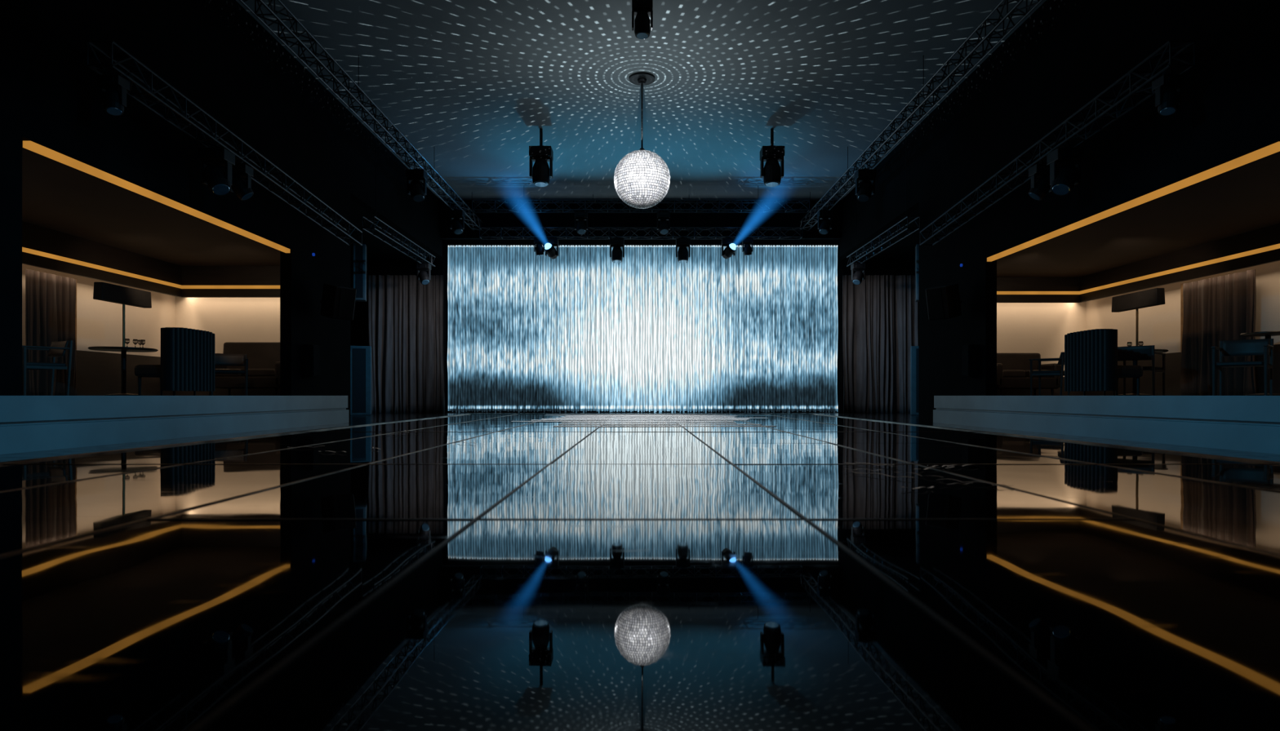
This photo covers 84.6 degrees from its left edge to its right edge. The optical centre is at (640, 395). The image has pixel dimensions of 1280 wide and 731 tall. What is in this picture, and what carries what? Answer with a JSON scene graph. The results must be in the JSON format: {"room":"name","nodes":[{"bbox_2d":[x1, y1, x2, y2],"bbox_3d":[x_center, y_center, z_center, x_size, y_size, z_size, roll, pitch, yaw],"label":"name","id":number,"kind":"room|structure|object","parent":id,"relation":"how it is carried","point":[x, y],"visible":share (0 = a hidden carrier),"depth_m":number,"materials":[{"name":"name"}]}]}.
{"room":"entertainment venue","nodes":[
{"label":"entertainment venue","id":0,"kind":"room"},
{"bbox_2d":[22,263,175,356],"bbox_3d":[-10.100,-1.275,10.125,0.200,3.650,10.250,0,0,0],"label":"wall","id":1,"kind":"structure","parent":0,"point":[99,322],"depth_m":13.30,"materials":[{"name":"beige paint"}]},
{"bbox_2d":[74,278,76,350],"bbox_3d":[-9.940,-1.425,12.310,0.080,1.250,0.060,0,0,0],"label":"trim","id":2,"kind":"structure","parent":1,"relation":"attached to","point":[74,278],"depth_m":12.33,"materials":[{"name":"gold metal"}]},
{"bbox_2d":[22,221,279,297],"bbox_3d":[-8.250,-2.385,10.050,3.500,0.650,10.100,0,0,0],"label":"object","id":3,"kind":"structure","parent":1,"relation":"attached to","point":[36,237],"depth_m":13.43,"materials":[{"name":"brown wood"}]},
{"bbox_2d":[22,144,279,266],"bbox_3d":[-8.250,-2.775,10.050,3.500,0.130,10.100,0,0,0],"label":"ceiling","id":4,"kind":"structure","parent":0,"point":[56,196],"depth_m":10.89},
{"bbox_2d":[0,0,442,421],"bbox_3d":[-6.400,-2.800,9.650,0.200,6.700,25.300,0,0,0],"label":"wall","id":5,"kind":"structure","parent":0,"point":[215,53],"depth_m":10.19,"materials":[{"name":"black paint"}]},
{"bbox_2d":[22,349,279,395],"bbox_3d":[-8.250,-0.400,10.050,3.500,0.800,10.100,0,0,0],"label":"trim","id":6,"kind":"structure","parent":5,"relation":"attached to","point":[98,374],"depth_m":13.29,"materials":[{"name":"brown wood"}]},
{"bbox_2d":[22,247,279,288],"bbox_3d":[-8.075,-2.272,9.875,3.150,0.065,9.750,0,0,0],"label":"strip light","id":7,"kind":"object","parent":5,"relation":"attached to","point":[24,250],"visible":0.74,"depth_m":13.38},
{"bbox_2d":[22,140,289,253],"bbox_3d":[-6.360,-2.605,9.975,0.080,0.070,5.390,0,0,0],"label":"strip light","id":8,"kind":"object","parent":5,"relation":"attached to","point":[28,144],"visible":1,"depth_m":8.87,"materials":[{"name":"orange plastic"}]},
{"bbox_2d":[80,40,362,245],"bbox_3d":[-6.041,-3.467,11.000,0.675,0.787,6.820,0,0,0],"label":"lighting truss","id":9,"kind":"object","parent":5,"relation":"attached to","point":[113,57],"visible":0.94,"depth_m":9.45,"materials":[{"name":"metal"}]},
{"bbox_2d":[97,74,129,115],"bbox_3d":[-5.850,-3.340,7.793,0.242,0.440,0.203,0,0,0],"label":"light","id":10,"kind":"object","parent":9,"relation":"hanging from","point":[113,87],"visible":1,"depth_m":7.75,"materials":[{"name":"black metal"}]},
{"bbox_2d":[198,146,235,195],"bbox_3d":[-5.839,-3.099,9.685,0.384,0.662,0.318,0,0,0],"label":"light","id":11,"kind":"object","parent":9,"relation":"hanging from","point":[219,180],"visible":1,"depth_m":9.61,"materials":[{"name":"black metal"}]},
{"bbox_2d":[230,163,253,200],"bbox_3d":[-5.835,-3.122,10.255,0.324,0.535,0.249,0,0,0],"label":"light","id":12,"kind":"object","parent":9,"relation":"hanging from","point":[241,188],"visible":0.77,"depth_m":10.18,"materials":[{"name":"black metal"}]},
{"bbox_2d":[440,200,841,239],"bbox_3d":[0.000,-5.550,22.200,12.600,1.200,0.200,0,0,0],"label":"lighting truss","id":13,"kind":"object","parent":5,"relation":"attached to","point":[489,220],"depth_m":22.10,"materials":[{"name":"black metal"}]},
{"bbox_3d":[-6.215,-1.550,13.340,0.170,2.380,0.380,0,0,0],"label":"control box","id":14,"kind":"object","parent":5,"relation":"attached to","visible":0},
{"bbox_2d":[320,284,356,320],"bbox_3d":[-5.851,-1.810,13.587,0.624,0.702,0.442,0,0,38],"label":"speaker","id":15,"kind":"object","parent":14,"relation":"attached to","point":[338,302],"visible":1,"depth_m":13.43},
{"bbox_2d":[337,288,352,319],"bbox_3d":[-5.652,-1.756,13.443,0.133,0.561,0.231,0,0,38],"label":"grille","id":16,"kind":"object","parent":15,"relation":"attached to","point":[344,295],"depth_m":13.43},
{"bbox_2d":[175,296,279,353],"bbox_3d":[-8.250,-1.275,15.175,3.500,3.650,0.150,0,0,0],"label":"wall","id":17,"kind":"structure","parent":0,"point":[230,319],"depth_m":15.10,"materials":[{"name":"beige paint"}]},
{"bbox_2d":[350,199,442,261],"bbox_3d":[-8.450,-4.475,19.125,3.900,0.150,7.750,0,0,0],"label":"ceiling","id":18,"kind":"structure","parent":0,"point":[377,250],"depth_m":20.34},
{"bbox_2d":[353,243,366,302],"bbox_3d":[-8.148,-3.575,20.393,0.340,1.650,0.415,0,0,-17],"label":"speaker","id":19,"kind":"object","parent":18,"relation":"hanging from","point":[359,251],"visible":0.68,"depth_m":20.20},
{"bbox_2d":[355,245,363,297],"bbox_3d":[-8.088,-3.560,20.201,0.187,1.490,0.015,0,0,-17],"label":"grille","id":20,"kind":"object","parent":19,"relation":"attached to","point":[359,249],"depth_m":20.20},
{"bbox_2d":[350,240,919,413],"bbox_3d":[0.000,-2.875,23.100,20.800,6.850,0.200,0,0,0],"label":"wall","id":21,"kind":"structure","parent":0,"point":[359,325],"depth_m":23.00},
{"bbox_2d":[0,413,1279,462],"bbox_3d":[0.000,0.600,10.100,20.800,0.100,26.200,0,0,0],"label":"floor","id":22,"kind":"structure","parent":0,"point":[375,418],"depth_m":9.96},
{"bbox_2d":[0,395,348,454],"bbox_3d":[-7.990,0.275,5.710,4.020,0.550,17.380,0,0,0],"label":"platform","id":23,"kind":"object","parent":22,"relation":"on","point":[28,424],"visible":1,"depth_m":8.46,"materials":[{"name":"paint"}]},
{"bbox_2d":[22,340,73,395],"bbox_3d":[-8.437,-0.391,9.872,0.590,0.784,0.592,0,0,31],"label":"armchair","id":24,"kind":"object","parent":23,"relation":"on","point":[56,349],"visible":0.77,"depth_m":9.92,"materials":[{"name":"grey leather"}]},
{"bbox_2d":[25,269,77,395],"bbox_3d":[-9.801,-1.010,11.710,0.136,2.021,1.038,0,0,0],"label":"curtain","id":25,"kind":"object","parent":23,"relation":"on","point":[50,299],"visible":0.87,"depth_m":11.62,"materials":[{"name":"brown fabric"}]},
{"bbox_2d":[88,346,158,395],"bbox_3d":[-8.420,-0.385,11.450,0.920,0.770,0.920,0,0,0],"label":"round table","id":26,"kind":"object","parent":23,"relation":"on","point":[123,350],"visible":1,"depth_m":11.42,"materials":[{"name":"brown wood"}]},
{"bbox_2d":[93,282,151,346],"bbox_3d":[-8.420,-1.268,11.450,0.200,0.995,1.119,0,0,0],"label":"table lamp","id":27,"kind":"object","parent":26,"relation":"on","point":[103,291],"visible":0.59,"depth_m":11.38,"materials":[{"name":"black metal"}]},
{"bbox_2d":[124,338,129,346],"bbox_3d":[-8.220,-0.840,11.250,0.072,0.140,0.071,0,0,0],"label":"wine glass","id":28,"kind":"object","parent":26,"relation":"on","point":[126,341],"visible":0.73,"depth_m":11.23,"materials":[{"name":"clear glass"}]},
{"bbox_2d":[133,339,137,347],"bbox_3d":[-8.160,-0.840,11.350,0.072,0.140,0.071,0,0,0],"label":"wine glass","id":29,"kind":"object","parent":26,"relation":"on","point":[135,341],"visible":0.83,"depth_m":11.33,"materials":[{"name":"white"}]},
{"bbox_2d":[140,339,145,347],"bbox_3d":[-8.110,-0.840,11.450,0.072,0.140,0.071,0,0,0],"label":"wine glass","id":30,"kind":"object","parent":26,"relation":"on","point":[142,341],"visible":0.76,"depth_m":11.43,"materials":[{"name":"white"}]},
{"bbox_2d":[134,327,214,395],"bbox_3d":[-7.027,-0.500,10.620,0.645,1.000,1.060,0,0,0],"label":"lounge chair","id":31,"kind":"object","parent":23,"relation":"on","point":[187,355],"visible":1,"depth_m":10.37,"materials":[{"name":"fabric"}]},
{"bbox_2d":[210,353,248,395],"bbox_3d":[-7.563,-0.391,12.922,0.590,0.784,0.592,0,0,-31],"label":"armchair","id":32,"kind":"object","parent":23,"relation":"on","point":[220,359],"visible":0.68,"depth_m":13.06,"materials":[{"name":"grey paint"}]},
{"bbox_2d":[208,342,279,395],"bbox_3d":[-7.850,-0.551,14.225,1.640,1.103,0.850,0,0,0],"label":"sofa","id":33,"kind":"object","parent":23,"relation":"on","point":[264,357],"visible":0.44,"depth_m":14.32,"materials":[{"name":"brown leather"}]},
{"bbox_2d":[214,368,244,376],"bbox_3d":[-8.195,-0.450,14.160,0.630,0.160,0.620,0,0,0],"label":"seat cushion","id":34,"kind":"object","parent":33,"relation":"on","point":[215,375],"depth_m":13.86,"materials":[{"name":"brown fabric"}]},
{"bbox_2d":[248,368,274,376],"bbox_3d":[-7.505,-0.450,14.160,0.630,0.160,0.620,0,0,0],"label":"seat cushion","id":35,"kind":"object","parent":33,"relation":"on","point":[251,372],"depth_m":13.85,"materials":[{"name":"brown fabric"}]},
{"bbox_2d":[350,346,371,415],"bbox_3d":[-7.997,-0.425,19.993,0.620,1.950,0.616,0,0,-20],"label":"speaker","id":36,"kind":"object","parent":22,"relation":"on","point":[360,356],"visible":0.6,"depth_m":19.72},
{"bbox_2d":[352,348,365,413],"bbox_3d":[-7.894,-0.425,19.711,0.341,1.794,0.015,0,0,-20],"label":"grille","id":37,"kind":"object","parent":36,"relation":"attached to","point":[358,354],"depth_m":19.70,"materials":[{"name":"black metal"}]},
{"bbox_2d":[368,275,444,413],"bbox_3d":[-7.406,-1.625,22.202,2.388,4.350,0.263,0,0,0],"label":"stage curtain","id":38,"kind":"object","parent":22,"relation":"on","point":[406,315],"visible":0.97,"depth_m":22.18,"materials":[{"name":"black fabric"}]},
{"bbox_2d":[0,413,1279,730],"bbox_3d":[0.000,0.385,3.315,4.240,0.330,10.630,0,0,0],"label":"floor","id":39,"kind":"structure","parent":22,"relation":"on","point":[555,572],"depth_m":0.86,"materials":[{"name":"black mirror"}]},
{"bbox_2d":[845,462,893,466],"bbox_3d":[0.734,0.220,2.261,0.157,0.005,0.020,0,0,34],"label":"streamer","id":40,"kind":"object","parent":39,"relation":"on","point":[846,463],"visible":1,"depth_m":2.26,"materials":[{"name":"metal"}]},
{"bbox_2d":[852,471,911,477],"bbox_3d":[0.670,0.220,1.952,0.018,0.005,0.192,0,0,-38],"label":"streamer","id":41,"kind":"object","parent":39,"relation":"on","point":[852,472],"visible":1,"depth_m":1.92,"materials":[{"name":"metal"}]},
{"bbox_2d":[902,486,934,488],"bbox_3d":[0.663,0.220,1.680,0.085,0.005,0.020,0,0,-10],"label":"streamer","id":42,"kind":"object","parent":39,"relation":"on","point":[902,486],"visible":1,"depth_m":1.68,"materials":[{"name":"metal"}]},
{"bbox_2d":[915,466,953,470],"bbox_3d":[0.884,0.220,2.132,0.171,0.005,0.020,0,0,-27],"label":"streamer","id":43,"kind":"object","parent":39,"relation":"on","point":[932,467],"visible":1,"depth_m":2.14,"materials":[{"name":"metal"}]},
{"bbox_2d":[939,479,986,483],"bbox_3d":[0.829,0.220,1.810,0.136,0.005,0.018,0,0,42],"label":"streamer","id":44,"kind":"object","parent":39,"relation":"on","point":[940,479],"visible":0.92,"depth_m":1.80,"materials":[{"name":"metal"}]},
{"bbox_2d":[444,243,839,413],"bbox_3d":[0.050,-2.170,22.650,12.660,5.440,0.180,0,0,0],"label":"screen","id":45,"kind":"object","parent":22,"relation":"on","point":[578,331],"visible":0.97,"depth_m":22.60,"materials":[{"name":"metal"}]},
{"bbox_2d":[842,275,918,413],"bbox_3d":[7.563,-1.625,22.205,2.388,4.350,0.270,0,0,0],"label":"stage curtain","id":46,"kind":"object","parent":22,"relation":"on","point":[880,329],"visible":0.91,"depth_m":22.20,"materials":[{"name":"black fabric"}]},
{"bbox_2d":[910,346,919,415],"bbox_3d":[7.997,-0.425,19.993,0.620,1.950,0.616,0,0,20],"label":"speaker","id":47,"kind":"object","parent":22,"relation":"on","point":[914,350],"visible":0.43,"depth_m":19.79},
{"bbox_2d":[915,348,919,413],"bbox_3d":[7.894,-0.425,19.711,0.341,1.794,0.015,0,0,20],"label":"grille","id":48,"kind":"object","parent":47,"relation":"attached to","point":[917,349],"depth_m":19.75,"materials":[{"name":"black metal"}]},
{"bbox_2d":[933,395,1279,454],"bbox_3d":[7.990,0.275,5.710,4.020,0.550,17.380,0,0,0],"label":"platform","id":49,"kind":"object","parent":22,"relation":"on","point":[1251,424],"visible":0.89,"depth_m":8.48,"materials":[{"name":"paint"}]},
{"bbox_2d":[996,353,1061,395],"bbox_3d":[8.000,-0.462,14.921,1.390,0.923,0.843,0,0,0],"label":"sofa","id":50,"kind":"object","parent":49,"relation":"on","point":[1013,370],"visible":0.55,"depth_m":14.55,"materials":[{"name":"brown fabric"}]},
{"bbox_2d":[1003,370,1025,377],"bbox_3d":[7.718,-0.450,14.860,0.505,0.160,0.620,0,0,0],"label":"seat cushion","id":51,"kind":"object","parent":50,"relation":"on","point":[1006,373],"depth_m":14.55,"materials":[{"name":"brown fabric"}]},
{"bbox_2d":[1024,370,1052,377],"bbox_3d":[8.283,-0.450,14.860,0.505,0.160,0.620,0,0,0],"label":"seat cushion","id":52,"kind":"object","parent":50,"relation":"on","point":[1027,372],"depth_m":14.57,"materials":[{"name":"brown fabric"}]},
{"bbox_2d":[1028,352,1070,395],"bbox_3d":[7.569,-0.391,12.982,0.592,0.784,0.590,0,0,44],"label":"armchair","id":53,"kind":"object","parent":49,"relation":"on","point":[1040,373],"visible":0.67,"depth_m":12.85,"materials":[{"name":"grey paint"}]},
{"bbox_2d":[1064,328,1142,395],"bbox_3d":[7.128,-0.500,10.850,0.645,1.000,1.060,0,0,0],"label":"lounge chair","id":54,"kind":"object","parent":49,"relation":"on","point":[1091,356],"visible":1,"depth_m":10.60,"materials":[{"name":"fabric"}]},
{"bbox_2d":[1112,345,1166,395],"bbox_3d":[7.980,-0.391,11.284,0.592,0.784,0.590,0,0,-38],"label":"armchair","id":55,"kind":"object","parent":49,"relation":"on","point":[1129,353],"visible":0.75,"depth_m":11.09,"materials":[{"name":"grey paint"}]},
{"bbox_2d":[1117,349,1168,395],"bbox_3d":[8.500,-0.385,12.100,0.920,0.770,0.920,0,0,0],"label":"round table","id":56,"kind":"object","parent":49,"relation":"on","point":[1134,362],"visible":0.42,"depth_m":12.07,"materials":[{"name":"brown wood"}]},
{"bbox_2d":[1111,288,1164,346],"bbox_3d":[8.500,-1.268,12.050,0.200,0.995,1.119,0,0,0],"label":"table lamp","id":57,"kind":"object","parent":56,"relation":"on","point":[1156,296],"visible":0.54,"depth_m":12.00,"materials":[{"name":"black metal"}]},
{"bbox_2d":[1137,341,1143,346],"bbox_3d":[8.400,-0.840,11.820,0.072,0.140,0.071,0,0,0],"label":"wine glass","id":58,"kind":"object","parent":56,"relation":"on","point":[1140,344],"visible":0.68,"depth_m":11.80,"materials":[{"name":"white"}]},
{"bbox_2d":[1180,269,1256,395],"bbox_3d":[9.798,-1.010,12.010,0.134,2.021,1.538,0,0,0],"label":"curtain","id":59,"kind":"object","parent":49,"relation":"on","point":[1217,309],"visible":0.92,"depth_m":11.97,"materials":[{"name":"brown fabric"}]},
{"bbox_2d":[1211,338,1273,395],"bbox_3d":[8.269,-0.391,9.667,0.592,0.784,0.590,0,0,-42],"label":"armchair","id":60,"kind":"object","parent":49,"relation":"on","point":[1264,347],"visible":1,"depth_m":9.69,"materials":[{"name":"grey paint"}]},
{"bbox_2d":[1240,330,1279,395],"bbox_3d":[9.450,-0.475,10.600,0.640,0.950,0.640,0,0,0],"label":"round table","id":61,"kind":"object","parent":49,"relation":"on","point":[1268,335],"visible":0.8,"depth_m":10.57,"materials":[{"name":"brown wood"}]},
{"bbox_2d":[235,0,1045,199],"bbox_3d":[0.000,-6.225,9.650,13.000,0.150,25.300,0,0,0],"label":"ceiling","id":62,"kind":"structure","parent":0,"point":[471,85],"depth_m":13.59,"materials":[{"name":"paint"}]},
{"bbox_2d":[239,0,482,231],"bbox_3d":[-5.100,-5.652,14.249,0.293,0.996,15.517,0,0,0],"label":"lighting truss","id":63,"kind":"object","parent":62,"relation":"hanging from","point":[272,11],"visible":0.92,"depth_m":12.36,"materials":[{"name":"metal"}]},
{"bbox_2d":[405,168,427,202],"bbox_3d":[-5.100,-4.792,15.975,0.414,0.756,0.388,0,0,0],"label":"light","id":64,"kind":"object","parent":63,"relation":"hanging from","point":[415,188],"visible":1,"depth_m":15.88,"materials":[{"name":"black metal"}]},
{"bbox_2d":[448,208,465,234],"bbox_3d":[-5.100,-4.824,19.477,0.380,0.693,0.355,0,0,0],"label":"light","id":65,"kind":"object","parent":63,"relation":"hanging from","point":[456,225],"visible":1,"depth_m":19.39,"materials":[{"name":"black metal"}]},
{"bbox_2d":[361,126,435,266],"bbox_3d":[-6.050,-4.927,17.899,0.293,2.446,4.617,0,0,0],"label":"lighting truss","id":66,"kind":"object","parent":62,"relation":"hanging from","point":[380,222],"visible":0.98,"depth_m":17.15,"materials":[{"name":"metal"}]},
{"bbox_2d":[416,262,431,284],"bbox_3d":[-6.047,-3.405,19.578,0.351,0.630,0.340,0,0,0],"label":"light","id":67,"kind":"object","parent":66,"relation":"hanging from","point":[423,276],"visible":1,"depth_m":19.50,"materials":[{"name":"black metal"}]},
{"bbox_2d":[528,128,553,186],"bbox_3d":[-2.300,-5.497,16.192,0.518,1.305,0.410,0,0,0],"label":"light","id":68,"kind":"object","parent":62,"relation":"hanging from","point":[540,172],"visible":1,"depth_m":16.06,"materials":[{"name":"black metal"}]},
{"bbox_2d":[471,186,809,213],"bbox_3d":[0.000,-5.772,20.600,9.820,0.756,0.313,0,0,0],"label":"lighting truss","id":69,"kind":"object","parent":62,"relation":"hanging from","point":[489,211],"visible":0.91,"depth_m":20.55,"materials":[{"name":"metal"}]},
{"bbox_2d":[574,210,587,235],"bbox_3d":[-1.750,-5.063,20.575,0.380,0.694,0.398,0,0,0],"label":"light","id":70,"kind":"object","parent":69,"relation":"hanging from","point":[580,227],"visible":1,"depth_m":20.47,"materials":[{"name":"black metal"}]},
{"bbox_2d":[657,210,670,235],"bbox_3d":[0.660,-5.063,20.575,0.380,0.694,0.398,0,0,0],"label":"light","id":71,"kind":"object","parent":69,"relation":"hanging from","point":[663,226],"visible":1,"depth_m":20.47,"materials":[{"name":"black metal"}]},
{"bbox_2d":[479,194,802,239],"bbox_3d":[0.000,-5.482,21.500,9.820,1.336,0.313,0,0,0],"label":"lighting truss","id":72,"kind":"object","parent":62,"relation":"hanging from","point":[588,236],"visible":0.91,"depth_m":21.35,"materials":[{"name":"metal"}]},
{"bbox_2d":[533,237,544,256],"bbox_3d":[-3.100,-4.550,21.452,0.310,0.559,0.256,0,0,0],"label":"light","id":73,"kind":"object","parent":72,"relation":"hanging from","point":[539,249],"visible":1,"depth_m":21.36,"materials":[{"name":"black metal"}]},
{"bbox_2d":[544,237,558,259],"bbox_3d":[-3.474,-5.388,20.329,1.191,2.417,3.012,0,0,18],"label":"light","id":74,"kind":"object","parent":72,"relation":"hanging from","point":[550,242],"visible":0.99,"depth_m":21.30,"materials":[{"name":"black metal"}]},
{"bbox_2d":[609,237,624,263],"bbox_3d":[-0.730,-4.438,21.433,0.431,0.783,0.375,0,0,0],"label":"light","id":75,"kind":"object","parent":72,"relation":"hanging from","point":[616,243],"visible":1,"depth_m":21.31,"materials":[{"name":"black metal"}]},
{"bbox_2d":[675,237,690,263],"bbox_3d":[1.280,-4.438,21.433,0.431,0.783,0.375,0,0,0],"label":"light","id":76,"kind":"object","parent":72,"relation":"hanging from","point":[682,255],"visible":1,"depth_m":21.31,"materials":[{"name":"black metal"}]},
{"bbox_2d":[721,237,736,258],"bbox_3d":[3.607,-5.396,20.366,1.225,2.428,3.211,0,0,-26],"label":"light","id":77,"kind":"object","parent":72,"relation":"attached to","point":[729,242],"visible":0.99,"depth_m":21.30,"materials":[{"name":"black metal"}]},
{"bbox_2d":[742,237,753,256],"bbox_3d":[3.250,-4.550,21.452,0.310,0.559,0.256,0,0,0],"label":"light","id":78,"kind":"object","parent":72,"relation":"hanging from","point":[747,249],"visible":1,"depth_m":21.36,"materials":[{"name":"black metal"}]},
{"bbox_2d":[613,71,670,208],"bbox_3d":[0.021,-4.891,13.599,1.093,2.518,1.096,0,0,0],"label":"disco ball","id":79,"kind":"object","parent":62,"relation":"hanging from","point":[642,177],"visible":1,"depth_m":13.25,"materials":[{"name":"metal"}]},
{"bbox_2d":[631,0,653,39],"bbox_3d":[0.020,-5.744,10.446,0.310,0.813,0.243,0,0,0],"label":"light","id":80,"kind":"object","parent":62,"relation":"hanging from","point":[642,9],"visible":1,"depth_m":10.36,"materials":[{"name":"black metal"}]},
{"bbox_2d":[760,128,784,186],"bbox_3d":[3.020,-5.497,16.192,0.518,1.305,0.410,0,0,0],"label":"light","id":81,"kind":"object","parent":62,"relation":"hanging from","point":[772,173],"visible":1,"depth_m":16.06,"materials":[{"name":"black metal"}]},
{"bbox_2d":[846,126,919,266],"bbox_3d":[6.050,-4.927,17.899,0.293,2.446,4.617,0,0,0],"label":"lighting truss","id":82,"kind":"object","parent":62,"relation":"hanging from","point":[905,224],"visible":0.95,"depth_m":17.33,"materials":[{"name":"metal"}]},
{"bbox_2d":[850,262,865,284],"bbox_3d":[6.047,-3.405,19.578,0.352,0.631,0.339,0,0,0],"label":"light","id":83,"kind":"object","parent":82,"relation":"hanging from","point":[856,277],"visible":1,"depth_m":19.50,"materials":[{"name":"black metal"}]},
{"bbox_2d":[799,0,1042,231],"bbox_3d":[5.100,-5.652,14.249,0.293,0.996,15.517,0,0,0],"label":"lighting truss","id":84,"kind":"object","parent":62,"relation":"hanging from","point":[1011,11],"visible":0.94,"depth_m":12.30,"materials":[{"name":"metal"}]},
{"bbox_2d":[817,208,832,234],"bbox_3d":[5.100,-4.824,19.477,0.380,0.693,0.355,0,0,0],"label":"light","id":85,"kind":"object","parent":84,"relation":"hanging from","point":[824,215],"visible":1,"depth_m":19.39,"materials":[{"name":"black metal"}]},
{"bbox_2d":[854,168,875,202],"bbox_3d":[5.100,-4.792,15.975,0.414,0.756,0.387,0,0,0],"label":"light","id":86,"kind":"object","parent":84,"relation":"hanging from","point":[864,192],"visible":1,"depth_m":15.88,"materials":[{"name":"black metal"}]},
{"bbox_2d":[840,208,919,261],"bbox_3d":[8.450,-4.475,19.475,3.900,0.150,7.050,0,0,0],"label":"ceiling","id":87,"kind":"structure","parent":0,"point":[904,250],"depth_m":20.89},
{"bbox_2d":[915,244,919,302],"bbox_3d":[8.148,-3.575,20.393,0.340,1.650,0.415,0,0,17],"label":"speaker","id":88,"kind":"object","parent":87,"relation":"hanging from","point":[917,247],"visible":0.39,"depth_m":20.25},
{"bbox_2d":[996,302,1086,377],"bbox_3d":[8.250,-1.275,15.875,3.500,3.650,0.150,0,0,0],"label":"wall","id":89,"kind":"structure","parent":0,"point":[1042,328],"depth_m":15.80,"materials":[{"name":"beige paint"}]},
{"bbox_2d":[840,0,1279,421],"bbox_3d":[6.400,-2.800,9.650,0.200,6.700,25.300,0,0,0],"label":"wall","id":90,"kind":"structure","parent":0,"point":[1066,53],"depth_m":10.68,"materials":[{"name":"black paint"}]},
{"bbox_2d":[920,40,1200,245],"bbox_3d":[6.041,-3.467,11.000,0.674,0.787,6.820,0,0,0],"label":"lighting truss","id":91,"kind":"object","parent":90,"relation":"attached to","point":[1180,56],"visible":0.95,"depth_m":9.45,"materials":[{"name":"metal"}]},
{"bbox_2d":[1028,163,1051,200],"bbox_3d":[5.834,-3.122,10.255,0.325,0.536,0.248,0,0,0],"label":"light","id":92,"kind":"object","parent":91,"relation":"hanging from","point":[1038,190],"visible":0.79,"depth_m":10.18,"materials":[{"name":"black metal"}]},
{"bbox_2d":[1046,146,1084,195],"bbox_3d":[5.840,-3.099,9.685,0.383,0.662,0.320,0,0,0],"label":"light","id":93,"kind":"object","parent":91,"relation":"hanging from","point":[1063,180],"visible":1,"depth_m":9.61,"materials":[{"name":"black metal"}]},
{"bbox_2d":[1151,74,1185,115],"bbox_3d":[5.850,-3.340,7.793,0.242,0.440,0.203,0,0,0],"label":"light","id":94,"kind":"object","parent":91,"relation":"hanging from","point":[1167,88],"visible":1,"depth_m":7.75,"materials":[{"name":"black metal"}]},
{"bbox_2d":[986,141,1279,262],"bbox_3d":[6.360,-2.485,9.910,0.080,0.070,5.880,0,0,0],"label":"strip light","id":95,"kind":"object","parent":90,"relation":"attached to","point":[1274,148],"visible":1,"depth_m":8.67,"materials":[{"name":"orange plastic"}]},
{"bbox_2d":[996,344,1279,395],"bbox_3d":[8.250,-0.400,10.400,3.500,0.800,10.800,0,0,0],"label":"trim","id":96,"kind":"structure","parent":90,"relation":"attached to","point":[1173,361],"depth_m":13.45,"materials":[{"name":"brown wood"}]},
{"bbox_2d":[996,244,1279,294],"bbox_3d":[8.075,-2.252,10.225,3.150,0.065,10.450,0,0,0],"label":"strip light","id":97,"kind":"object","parent":90,"relation":"attached to","point":[1277,246],"visible":0.74,"depth_m":13.11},
{"bbox_3d":[6.215,-1.475,13.490,0.170,2.230,0.680,0,0,0],"label":"control box","id":98,"kind":"object","parent":90,"relation":"attached to","visible":0},
{"bbox_2d":[925,284,961,320],"bbox_3d":[5.851,-1.810,13.587,0.624,0.702,0.442,0,0,-38],"label":"speaker","id":99,"kind":"object","parent":98,"relation":"attached to","point":[943,302],"visible":1,"depth_m":13.43},
{"bbox_2d":[928,288,944,319],"bbox_3d":[5.652,-1.756,13.443,0.133,0.561,0.231,0,0,-38],"label":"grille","id":100,"kind":"object","parent":99,"relation":"attached to","point":[936,295],"depth_m":13.43,"materials":[{"name":"black metal"}]},
{"bbox_2d":[996,151,1279,277],"bbox_3d":[8.250,-2.655,10.400,3.500,0.130,10.800,0,0,0],"label":"ceiling","id":101,"kind":"structure","parent":0,"point":[1245,198],"depth_m":10.81,"materials":[{"name":"brown paint"}]},
{"bbox_2d":[1086,261,1279,353],"bbox_3d":[10.100,-1.275,10.475,0.200,3.650,10.950,0,0,0],"label":"wall","id":102,"kind":"structure","parent":0,"point":[1159,326],"depth_m":13.33,"materials":[{"name":"beige paint"}]},
{"bbox_2d":[996,223,1279,302],"bbox_3d":[8.250,-2.315,10.400,3.500,0.550,10.800,0,0,0],"label":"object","id":103,"kind":"structure","parent":102,"relation":"attached to","point":[1268,236],"depth_m":13.16,"materials":[{"name":"brown wood"}]},
{"bbox_2d":[1180,283,1183,351],"bbox_3d":[9.940,-1.425,12.870,0.080,1.250,0.060,0,0,0],"label":"trim","id":104,"kind":"structure","parent":102,"relation":"attached to","point":[1181,285],"depth_m":12.88,"materials":[{"name":"brown wood"}]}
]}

